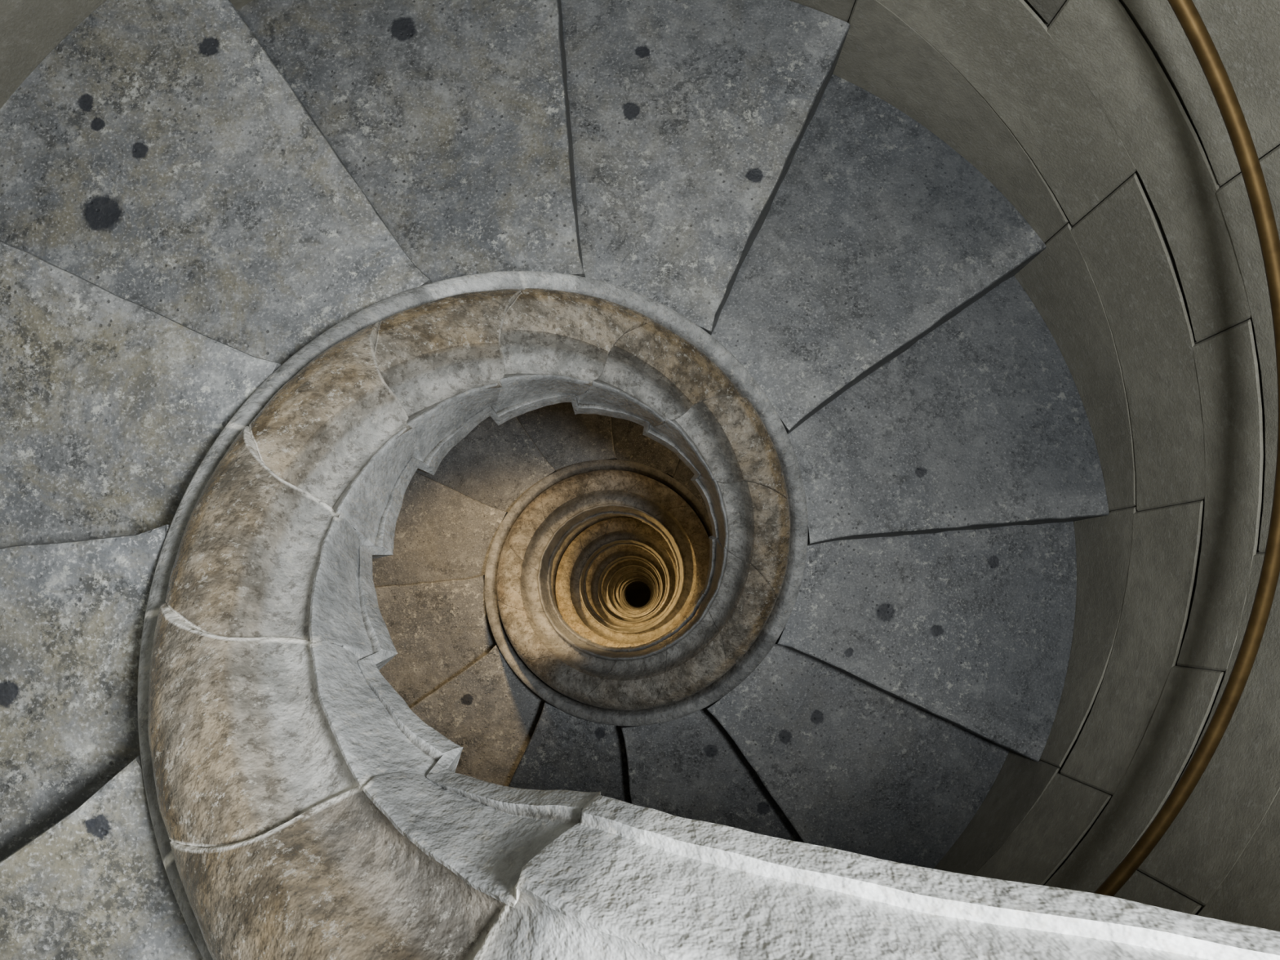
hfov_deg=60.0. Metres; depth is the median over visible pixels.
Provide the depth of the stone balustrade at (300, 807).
0.95 m
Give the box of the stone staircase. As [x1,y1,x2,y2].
[0,0,1108,959]
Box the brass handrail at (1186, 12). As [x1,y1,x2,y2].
[1093,0,1279,897]
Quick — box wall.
[0,0,1279,931]
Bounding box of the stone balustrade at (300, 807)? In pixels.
[137,271,1279,959]
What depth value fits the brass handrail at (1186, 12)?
1.49 m
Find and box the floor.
[625,582,649,606]
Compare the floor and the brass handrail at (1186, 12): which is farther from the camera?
the floor
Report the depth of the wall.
1.86 m
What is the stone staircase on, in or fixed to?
attached to the wall

